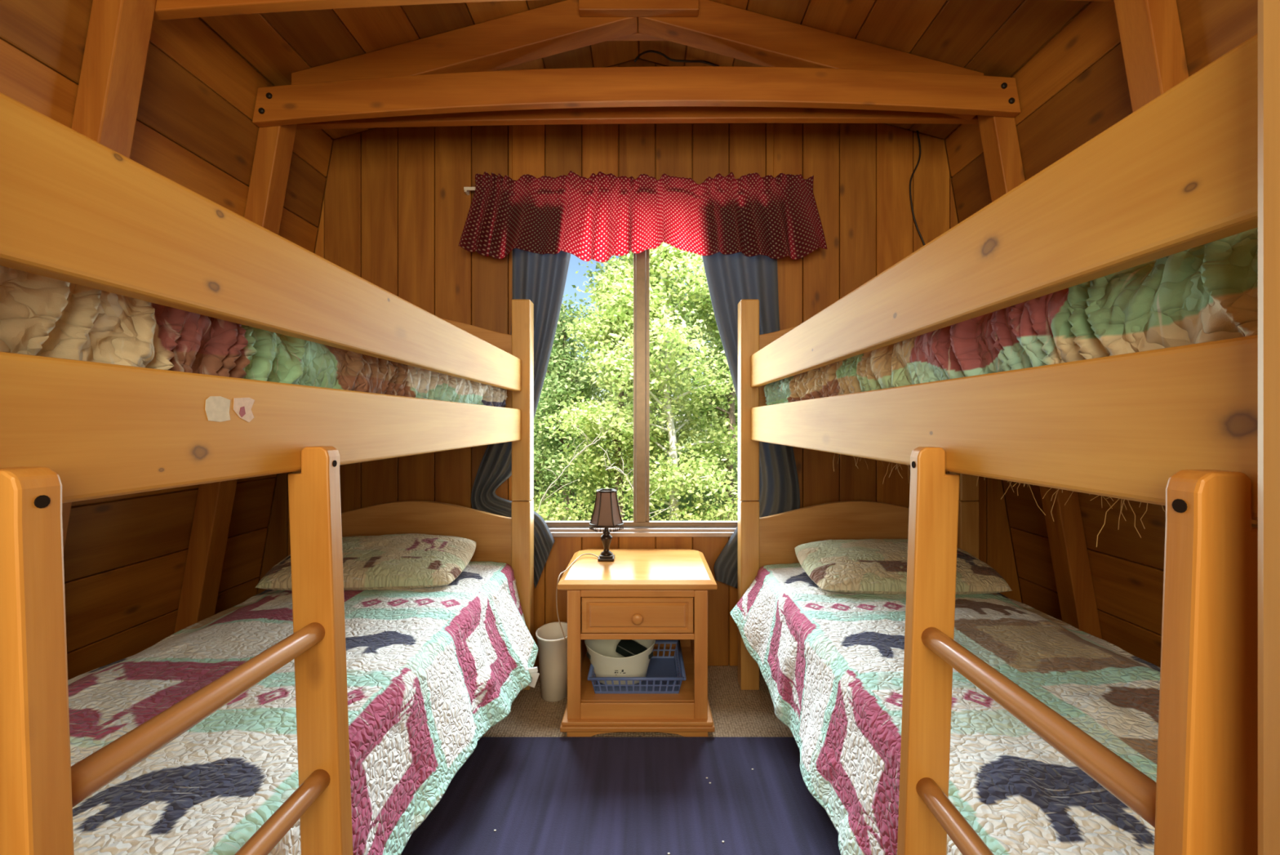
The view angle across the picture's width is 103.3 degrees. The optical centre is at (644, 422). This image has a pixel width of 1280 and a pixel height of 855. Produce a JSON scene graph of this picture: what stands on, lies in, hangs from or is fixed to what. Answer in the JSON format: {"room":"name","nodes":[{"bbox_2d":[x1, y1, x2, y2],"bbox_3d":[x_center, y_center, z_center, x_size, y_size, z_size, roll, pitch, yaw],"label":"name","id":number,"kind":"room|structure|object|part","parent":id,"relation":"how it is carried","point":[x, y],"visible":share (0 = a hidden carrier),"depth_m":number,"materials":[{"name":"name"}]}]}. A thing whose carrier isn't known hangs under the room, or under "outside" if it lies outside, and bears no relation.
{"room":"cabin bunk bedroom","nodes":[
{"label":"cabin bunk bedroom","id":0,"kind":"room"},
{"bbox_2d":[0,0,332,679],"bbox_3d":[-1.803,-0.105,0.670,0.524,2.708,3.840,0,0,0],"label":"wall","id":1,"kind":"structure","parent":0,"point":[125,556],"depth_m":1.80,"materials":[{"name":"brown wood"}]},
{"bbox_2d":[481,664,793,737],"bbox_3d":[0.000,1.230,0.670,4.400,0.060,3.840,0,0,0],"label":"floor","id":2,"kind":"structure","parent":0,"point":[736,712],"depth_m":2.08,"materials":[{"name":"beige carpet"}]},
{"bbox_2d":[0,92,533,689],"bbox_3d":[-1.050,0.321,1.315,1.069,1.756,2.079,0,0,0],"label":"bunk bed","id":3,"kind":"object","parent":2,"relation":"on","point":[75,209],"visible":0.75,"depth_m":0.65,"materials":[{"name":"brown wood"}]},
{"bbox_2d":[0,445,353,854],"bbox_3d":[-0.521,0.615,0.626,0.105,1.154,0.434,0,0,0],"label":"ladder","id":4,"kind":"object","parent":3,"relation":"attached to","point":[40,788],"visible":1,"depth_m":0.49,"materials":[{"name":"brown wood"}]},
{"bbox_2d":[0,265,506,407],"bbox_3d":[-1.036,-0.097,1.317,0.891,0.236,1.839,0,0,0],"label":"quilt","id":5,"kind":"object","parent":3,"relation":"on","point":[40,315],"visible":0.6,"depth_m":0.67,"materials":[{"name":"fabric"}]},
{"bbox_3d":[-0.570,0.007,1.315,0.036,0.139,1.913,0,0,0],"label":"rail","id":6,"kind":"part","parent":3,"relation":"part of","materials":[{"name":"brown wood"}]},
{"bbox_3d":[-0.570,-0.214,1.315,0.036,0.144,1.913,0,0,0],"label":"guard rail","id":7,"kind":"part","parent":3,"relation":"part of","materials":[{"name":"brown wood"}]},
{"bbox_3d":[-1.050,0.578,2.311,0.903,0.445,0.030,0,0,0],"label":"headboard","id":8,"kind":"part","parent":3,"relation":"part of","materials":[{"name":"brown wood"}]},
{"bbox_3d":[-1.050,-0.233,2.311,0.903,0.505,0.030,0,0,0],"label":"headboard","id":9,"kind":"part","parent":3,"relation":"part of","materials":[{"name":"brown wood"}]},
{"bbox_3d":[-0.558,-0.104,2.312,0.084,0.906,0.084,0,0,0],"label":"bed post","id":10,"kind":"part","parent":3,"relation":"part of","materials":[{"name":"brown wood"}]},
{"bbox_3d":[-0.558,0.775,2.312,0.084,0.848,0.084,0,0,0],"label":"bed post","id":11,"kind":"part","parent":3,"relation":"part of","materials":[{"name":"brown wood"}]},
{"bbox_2d":[535,621,567,702],"bbox_3d":[-0.398,1.060,2.245,0.168,0.279,0.205,0,0,0],"label":"waste bin","id":12,"kind":"object","parent":2,"relation":"on","point":[552,645],"visible":0.77,"depth_m":2.17,"materials":[{"name":"beige plastic"}]},
{"bbox_2d":[400,737,840,854],"bbox_3d":[-0.050,1.196,1.150,2.000,0.008,1.550,0,0,0],"label":"rug","id":13,"kind":"object","parent":2,"relation":"on","point":[540,795],"visible":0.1,"depth_m":1.61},
{"bbox_2d":[556,548,717,736],"bbox_3d":[-0.030,0.903,2.193,0.614,0.591,0.563,0,0,0],"label":"nightstand","id":14,"kind":"object","parent":2,"relation":"on","point":[642,593],"visible":0.96,"depth_m":1.95,"materials":[{"name":"brown wood"}]},
{"bbox_3d":[-0.289,0.892,2.211,0.022,0.496,0.489,0,0,0],"label":"panel","id":15,"kind":"part","parent":14,"relation":"part of","materials":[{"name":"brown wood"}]},
{"bbox_2d":[555,488,623,639],"bbox_3d":[-0.265,0.574,2.177,0.180,0.553,0.403,0,0,40],"label":"table lamp","id":16,"kind":"object","parent":14,"relation":"on","point":[606,513],"visible":1,"depth_m":2.23,"materials":[{"name":"brown fabric"}]},
{"bbox_3d":[-0.297,0.722,2.145,0.087,0.258,0.338,0,0,20],"label":"power cord","id":17,"kind":"part","parent":16,"relation":"part of","materials":[{"name":"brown plastic"}]},
{"bbox_3d":[-0.172,0.497,2.262,0.054,0.178,0.054,0,0,0],"label":"lamp stem","id":18,"kind":"part","parent":16,"relation":"part of","materials":[{"name":"brown metal"}]},
{"bbox_3d":[-0.172,0.376,2.262,0.146,0.148,0.126,0,0,0],"label":"lamp shade","id":19,"kind":"part","parent":16,"relation":"part of","materials":[{"name":"brown fabric"}]},
{"bbox_3d":[-0.172,0.376,2.262,0.155,0.156,0.137,0,0,0],"label":"shade trim","id":20,"kind":"part","parent":16,"relation":"part of","materials":[{"name":"brown fabric"}]},
{"bbox_2d":[586,640,686,693],"bbox_3d":[-0.033,1.039,2.165,0.390,0.077,0.355,0,0,0],"label":"storage basket","id":21,"kind":"object","parent":14,"relation":"on","point":[662,677],"visible":0.6,"depth_m":2.05,"materials":[{"name":"blue plastic"}]},
{"bbox_2d":[584,639,655,684],"bbox_3d":[-0.105,0.992,2.135,0.300,0.158,0.210,0,0,0],"label":"tub","id":22,"kind":"object","parent":21,"relation":"in","point":[606,661],"visible":0.74,"depth_m":2.07,"materials":[{"name":"white plastic"}]},
{"bbox_2d":[615,639,647,657],"bbox_3d":[-0.058,0.970,2.166,0.125,0.087,0.077,0,0,20],"label":"case","id":23,"kind":"object","parent":22,"relation":"in","point":[625,647],"visible":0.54,"depth_m":2.15,"materials":[{"name":"black plastic"}]},
{"bbox_3d":[-0.029,0.745,1.929,0.042,0.042,0.034,0,0,0],"label":"knob","id":24,"kind":"part","parent":14,"relation":"part of","materials":[{"name":"brown wood"}]},
{"bbox_2d":[581,602,693,631],"bbox_3d":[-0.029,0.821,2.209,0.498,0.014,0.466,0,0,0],"label":"drawer","id":25,"kind":"object","parent":14,"relation":"attached to","point":[693,602],"depth_m":2.12,"materials":[{"name":"brown wood"}]},
{"bbox_2d":[581,646,693,701],"bbox_3d":[-0.029,1.088,2.205,0.498,0.020,0.474,0,0,0],"label":"shelf","id":26,"kind":"object","parent":14,"relation":"attached to","point":[686,693],"depth_m":2.04,"materials":[{"name":"brown wood"}]},
{"bbox_3d":[-0.029,1.109,1.958,0.438,0.061,0.018,0,0,0],"label":"rail","id":27,"kind":"part","parent":14,"relation":"part of","materials":[{"name":"brown wood"}]},
{"bbox_3d":[-0.029,0.823,1.958,0.438,0.022,0.018,0,0,0],"label":"rail","id":28,"kind":"part","parent":14,"relation":"part of","materials":[{"name":"brown wood"}]},
{"bbox_3d":[-0.029,0.657,1.958,0.438,0.026,0.018,0,0,0],"label":"rail","id":29,"kind":"part","parent":14,"relation":"part of","materials":[{"name":"brown wood"}]},
{"bbox_3d":[-0.029,0.741,1.960,0.430,0.136,0.030,0,0,0],"label":"drawer","id":30,"kind":"part","parent":14,"relation":"part of","materials":[{"name":"brown wood"}]},
{"bbox_3d":[-0.029,1.158,2.188,0.590,0.036,0.529,0,0,0],"label":"moulding","id":31,"kind":"part","parent":14,"relation":"part of","materials":[{"name":"brown wood"}]},
{"bbox_3d":[-0.029,0.882,2.449,0.498,0.476,0.012,0,0,0],"label":"panel","id":32,"kind":"part","parent":14,"relation":"part of","materials":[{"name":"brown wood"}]},
{"bbox_3d":[0.231,0.892,2.211,0.022,0.496,0.489,0,0,0],"label":"panel","id":33,"kind":"part","parent":14,"relation":"part of","materials":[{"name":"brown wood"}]},
{"bbox_2d":[173,0,1102,639],"bbox_3d":[-0.030,-0.299,2.099,3.889,2.996,0.176,0,0,0],"label":"roof truss","id":34,"kind":"object","parent":2,"relation":"on","point":[811,75],"visible":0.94,"depth_m":2.06,"materials":[{"name":"brown wood"}]},
{"bbox_3d":[-0.025,-1.718,2.168,0.480,0.135,0.038,0,0,0],"label":"gusset plate","id":35,"kind":"part","parent":34,"relation":"part of","materials":[{"name":"brown wood"}]},
{"bbox_3d":[-0.025,-1.718,2.039,0.480,0.135,0.038,0,0,0],"label":"gusset plate","id":36,"kind":"part","parent":34,"relation":"part of","materials":[{"name":"brown wood"}]},
{"bbox_2d":[634,49,719,66],"bbox_3d":[0.149,-1.709,2.380,0.407,0.077,0.030,0,0,-9],"label":"loose wire","id":37,"kind":"object","parent":34,"relation":"on","point":[647,51],"visible":0.97,"depth_m":2.38,"materials":[{"name":"black"}]},
{"bbox_2d":[62,0,1257,549],"bbox_3d":[-0.030,-0.299,1.484,3.889,2.996,0.167,0,0,0],"label":"roof truss","id":38,"kind":"object","parent":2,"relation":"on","point":[119,31],"visible":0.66,"depth_m":1.47,"materials":[{"name":"brown wood"}]},
{"bbox_2d":[737,0,1279,854],"bbox_3d":[0.965,0.321,1.315,1.070,1.756,2.079,0,0,0],"label":"bunk bed","id":39,"kind":"object","parent":2,"relation":"on","point":[1197,164],"visible":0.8,"depth_m":0.55,"materials":[{"name":"brown wood"}]},
{"bbox_3d":[0.472,-0.104,2.312,0.084,0.906,0.084,0,0,0],"label":"bed post","id":40,"kind":"part","parent":39,"relation":"part of","materials":[{"name":"brown wood"}]},
{"bbox_3d":[0.472,0.775,2.312,0.084,0.848,0.084,0,0,0],"label":"bed post","id":41,"kind":"part","parent":39,"relation":"part of","materials":[{"name":"brown wood"}]},
{"bbox_3d":[0.965,-0.233,2.311,0.904,0.505,0.030,0,0,0],"label":"headboard","id":42,"kind":"part","parent":39,"relation":"part of","materials":[{"name":"brown wood"}]},
{"bbox_3d":[0.965,0.578,2.311,0.904,0.445,0.030,0,0,0],"label":"headboard","id":43,"kind":"part","parent":39,"relation":"part of","materials":[{"name":"brown wood"}]},
{"bbox_3d":[1.458,-0.104,2.312,0.084,0.906,0.084,0,0,0],"label":"bed post","id":44,"kind":"part","parent":39,"relation":"part of","materials":[{"name":"brown wood"}]},
{"bbox_3d":[1.458,0.775,2.312,0.084,0.848,0.084,0,0,0],"label":"bed post","id":45,"kind":"part","parent":39,"relation":"part of","materials":[{"name":"brown wood"}]},
{"bbox_3d":[0.489,0.004,1.315,0.036,0.145,1.913,0,0,0],"label":"rail","id":46,"kind":"part","parent":39,"relation":"part of","materials":[{"name":"brown wood"}]},
{"bbox_3d":[0.489,-0.232,1.315,0.036,0.143,1.913,0,0,0],"label":"guard rail","id":47,"kind":"part","parent":39,"relation":"part of","materials":[{"name":"brown wood"}]},
{"bbox_2d":[764,226,1257,405],"bbox_3d":[0.959,-0.101,1.318,0.895,0.244,1.839,0,0,0],"label":"quilt","id":48,"kind":"object","parent":39,"relation":"on","point":[1206,292],"visible":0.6,"depth_m":0.61,"materials":[{"name":"fabric"}]},
{"bbox_2d":[897,446,1257,854],"bbox_3d":[0.441,0.615,0.604,0.105,1.154,0.426,0,0,0],"label":"ladder","id":49,"kind":"object","parent":39,"relation":"attached to","point":[1203,798],"visible":0.99,"depth_m":0.41,"materials":[{"name":"brown wood"}]},
{"bbox_3d":[0.472,-0.104,0.317,0.084,0.906,0.084,0,0,0],"label":"bed post","id":50,"kind":"part","parent":39,"relation":"part of","materials":[{"name":"brown wood"}]},
{"bbox_2d":[256,57,1022,666],"bbox_3d":[0.000,-0.325,2.545,4.600,3.150,0.090,0,0,0],"label":"wall","id":51,"kind":"structure","parent":0,"point":[396,205],"depth_m":2.50,"materials":[{"name":"brown wood"}]},
{"bbox_2d":[463,186,475,195],"bbox_3d":[-0.039,-1.136,2.475,1.678,0.022,0.048,0,0,0],"label":"curtain rod","id":52,"kind":"object","parent":51,"relation":"attached to","point":[466,189],"visible":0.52,"depth_m":2.45,"materials":[{"name":"beige metal"}]},
{"bbox_3d":[-0.039,-1.137,2.455,1.678,0.016,0.007,0,0,0],"label":"rod","id":53,"kind":"part","parent":52,"relation":"part of","materials":[{"name":"beige metal"}]},
{"bbox_2d":[471,248,570,587],"bbox_3d":[-0.587,-0.118,2.452,0.518,1.839,0.042,0,0,0],"label":"curtain","id":54,"kind":"object","parent":52,"relation":"hanging from","point":[540,278],"visible":0.62,"depth_m":2.45,"materials":[{"name":"grey fabric"}]},
{"bbox_2d":[458,170,826,262],"bbox_3d":[-0.001,-0.975,2.393,1.737,0.420,0.090,0,0,0],"label":"valance","id":55,"kind":"object","parent":52,"relation":"hanging from","point":[598,217],"visible":1,"depth_m":2.40,"materials":[{"name":"red fabric"}]},
{"bbox_2d":[702,251,799,588],"bbox_3d":[0.499,-0.108,2.452,0.508,1.862,0.042,0,0,0],"label":"curtain","id":56,"kind":"object","parent":52,"relation":"hanging from","point":[731,278],"visible":0.38,"depth_m":2.45,"materials":[{"name":"grey fabric"}]},
{"bbox_2d":[545,248,737,537],"bbox_3d":[-0.010,-0.251,2.533,1.310,1.618,0.110,0,0,0],"label":"window","id":57,"kind":"structure","parent":51,"relation":"in","point":[641,526],"depth_m":2.52,"materials":[{"name":"brown wood"}]},
{"bbox_3d":[-0.334,-0.260,2.551,0.552,1.510,0.004,0,0,0],"label":"pane","id":58,"kind":"part","parent":57,"relation":"part of","materials":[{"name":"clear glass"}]},
{"bbox_3d":[-0.010,-0.264,2.553,1.266,1.568,0.035,0,0,0],"label":"frame","id":59,"kind":"part","parent":57,"relation":"part of","materials":[{"name":"wood"}]},
{"bbox_3d":[-0.010,0.540,2.533,1.310,0.036,0.110,0,0,0],"label":"sill","id":60,"kind":"part","parent":57,"relation":"part of","materials":[{"name":"wood"}]},
{"bbox_3d":[0.306,-0.260,2.551,0.568,1.510,0.004,0,0,0],"label":"pane","id":61,"kind":"part","parent":57,"relation":"part of","materials":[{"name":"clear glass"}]},
{"bbox_2d":[909,130,924,245],"bbox_3d":[1.353,-1.110,2.490,0.104,0.702,0.008,0,0,0],"label":"hanging cable","id":62,"kind":"object","parent":51,"relation":"attached to","point":[917,134],"visible":0.77,"depth_m":2.49,"materials":[{"name":"black plastic"}]},
{"bbox_2d":[199,0,1091,138],"bbox_3d":[-0.030,-1.637,0.670,3.220,0.487,3.840,0,0,0],"label":"ceiling","id":63,"kind":"structure","parent":0,"point":[991,37],"depth_m":1.97,"materials":[{"name":"brown wood"}]},
{"bbox_2d":[945,0,1257,667],"bbox_3d":[1.743,-0.105,0.670,0.524,2.708,3.840,0,0,0],"label":"wall","id":64,"kind":"structure","parent":0,"point":[1074,88],"depth_m":1.88,"materials":[{"name":"brown wood"}]},
{"label":"outside","id":65,"kind":"structure","parent":0,"visible":0},
{"bbox_2d":[533,432,737,520],"bbox_3d":[0.000,1.448,21.600,32.000,1.496,36.800,0,0,0],"label":"ground","id":66,"kind":"structure","parent":65,"point":[696,434],"depth_m":10.79,"materials":[{"name":"green plant"}]},
{"bbox_2d":[533,487,591,520],"bbox_3d":[-1.399,1.453,6.942,1.504,1.178,1.473,0,0,40],"label":"shrub","id":67,"kind":"object","parent":66,"relation":"on","point":[562,512],"visible":0.25,"depth_m":6.97,"materials":[{"name":"green plant"}]},
{"bbox_2d":[533,294,601,487],"bbox_3d":[-2.607,-0.825,11.595,3.691,4.543,3.947,0,0,35],"label":"tree","id":68,"kind":"object","parent":66,"relation":"on","point":[580,300],"visible":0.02,"depth_m":11.17,"materials":[{"name":"green plant"}]},
{"bbox_2d":[537,415,617,513],"bbox_3d":[-0.888,0.880,6.559,1.051,2.106,0.222,0,0,-7],"label":"dead branch","id":69,"kind":"object","parent":66,"relation":"on","point":[585,447],"visible":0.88,"depth_m":6.60,"materials":[{"name":"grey wood"}]},
{"bbox_2d":[533,284,631,520],"bbox_3d":[-1.292,-0.260,8.579,2.631,4.050,3.009,0,0,-43],"label":"tree","id":70,"kind":"object","parent":66,"relation":"on","point":[562,388],"visible":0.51,"depth_m":8.18,"materials":[{"name":"green plant"}]},
{"bbox_2d":[535,448,631,520],"bbox_3d":[-1.328,1.080,9.435,1.968,1.570,2.094,0,0,-19],"label":"shrub","id":71,"kind":"object","parent":66,"relation":"on","point":[573,492],"visible":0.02,"depth_m":9.44,"materials":[{"name":"green plant"}]},
{"bbox_2d":[537,253,716,520],"bbox_3d":[-0.377,-0.315,7.424,2.313,4.402,2.299,0,0,-36],"label":"tree","id":72,"kind":"object","parent":66,"relation":"on","point":[597,461],"visible":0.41,"depth_m":7.29,"materials":[{"name":"green plant"}]},
{"bbox_2d":[597,444,671,518],"bbox_3d":[-0.133,1.118,6.311,0.927,1.697,0.226,0,0,3],"label":"dead branch","id":73,"kind":"object","parent":66,"relation":"on","point":[615,467],"visible":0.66,"depth_m":6.31,"materials":[{"name":"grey wood"}]},
{"bbox_2d":[532,468,737,520],"bbox_3d":[-0.518,1.565,9.076,7.298,1.044,8.171,0,0,0],"label":"grass","id":74,"kind":"structure","parent":66,"relation":"on","point":[548,491],"depth_m":10.15,"materials":[{"name":"green plant"}]},
{"bbox_2d":[578,250,712,466],"bbox_3d":[0.123,-1.615,12.201,3.242,6.032,3.255,0,0,0],"label":"tree","id":75,"kind":"object","parent":66,"relation":"on","point":[597,264],"visible":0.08,"depth_m":11.41,"materials":[{"name":"green plant"}]},
{"bbox_2d":[575,241,737,520],"bbox_3d":[0.322,-0.649,7.169,2.598,5.142,2.758,0,0,0],"label":"tree","id":76,"kind":"object","parent":66,"relation":"on","point":[677,257],"visible":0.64,"depth_m":6.90,"materials":[{"name":"green plant"}]},
{"bbox_2d":[621,502,714,520],"bbox_3d":[0.390,1.544,6.559,1.657,1.184,1.592,0,0,0],"label":"shrub","id":77,"kind":"object","parent":66,"relation":"on","point":[680,510],"visible":0.09,"depth_m":6.79,"materials":[{"name":"green plant"}]},
{"bbox_2d":[655,254,737,460],"bbox_3d":[1.712,-2.611,12.361,4.332,8.028,4.599,0,0,0],"label":"tree","id":78,"kind":"object","parent":66,"relation":"on","point":[674,304],"visible":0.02,"depth_m":11.75,"materials":[{"name":"green plant"}]},
{"bbox_2d":[657,258,737,516],"bbox_3d":[1.484,-0.722,8.240,2.666,5.097,2.692,0,0,0],"label":"tree","id":79,"kind":"object","parent":66,"relation":"on","point":[731,414],"visible":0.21,"depth_m":8.13,"materials":[{"name":"green plant"}]},
{"bbox_2d":[671,480,738,520],"bbox_3d":[0.993,1.392,6.909,1.838,1.192,1.415,0,0,-40],"label":"shrub","id":80,"kind":"object","parent":66,"relation":"on","point":[729,509],"visible":0.31,"depth_m":6.79,"materials":[{"name":"green plant"}]},
{"bbox_2d":[674,315,737,447],"bbox_3d":[2.894,-1.911,10.828,4.343,6.909,4.421,0,0,18],"label":"tree","id":81,"kind":"object","parent":66,"relation":"on","point":[700,324],"visible":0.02,"depth_m":10.95,"materials":[{"name":"green plant"}]},
{"bbox_2d":[699,493,737,520],"bbox_3d":[1.649,1.467,7.315,1.985,1.119,1.505,0,0,28],"label":"shrub","id":82,"kind":"object","parent":66,"relation":"on","point":[734,515],"visible":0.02,"depth_m":7.26,"materials":[{"name":"green plant"}]},
{"bbox_3d":[-1.044,0.796,1.353,0.863,0.263,1.745,0,0,0],"label":"mattress","id":83,"kind":"object","parent":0,"visible":0},
{"bbox_2d":[67,561,539,854],"bbox_3d":[-0.946,0.806,1.352,1.089,0.405,1.766,0,0,0],"label":"quilt","id":84,"kind":"object","parent":83,"relation":"on","point":[430,670],"visible":0.69,"depth_m":1.19,"materials":[{"name":"fabric"}]},
{"bbox_2d":[255,533,476,590],"bbox_3d":[-1.075,0.543,2.030,0.732,0.149,0.411,0,0,0],"label":"pillow","id":85,"kind":"object","parent":84,"relation":"on","point":[411,560],"visible":0.68,"depth_m":1.91,"materials":[{"name":"beige fabric"}]},
{"bbox_3d":[0.968,0.796,1.353,0.865,0.263,1.745,0,0,0],"label":"mattress","id":86,"kind":"object","parent":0,"visible":0},
{"bbox_2d":[729,562,1160,854],"bbox_3d":[0.892,0.791,1.352,1.038,0.366,1.766,0,0,0],"label":"quilt","id":87,"kind":"object","parent":86,"relation":"on","point":[830,664],"visible":0.66,"depth_m":1.18,"materials":[{"name":"fabric"}]},
{"bbox_2d":[794,538,1012,594],"bbox_3d":[0.985,0.557,2.010,0.728,0.141,0.409,0,0,0],"label":"pillow","id":88,"kind":"object","parent":87,"relation":"on","point":[864,566],"visible":0.7,"depth_m":1.88,"materials":[{"name":"beige fabric"}]}
]}

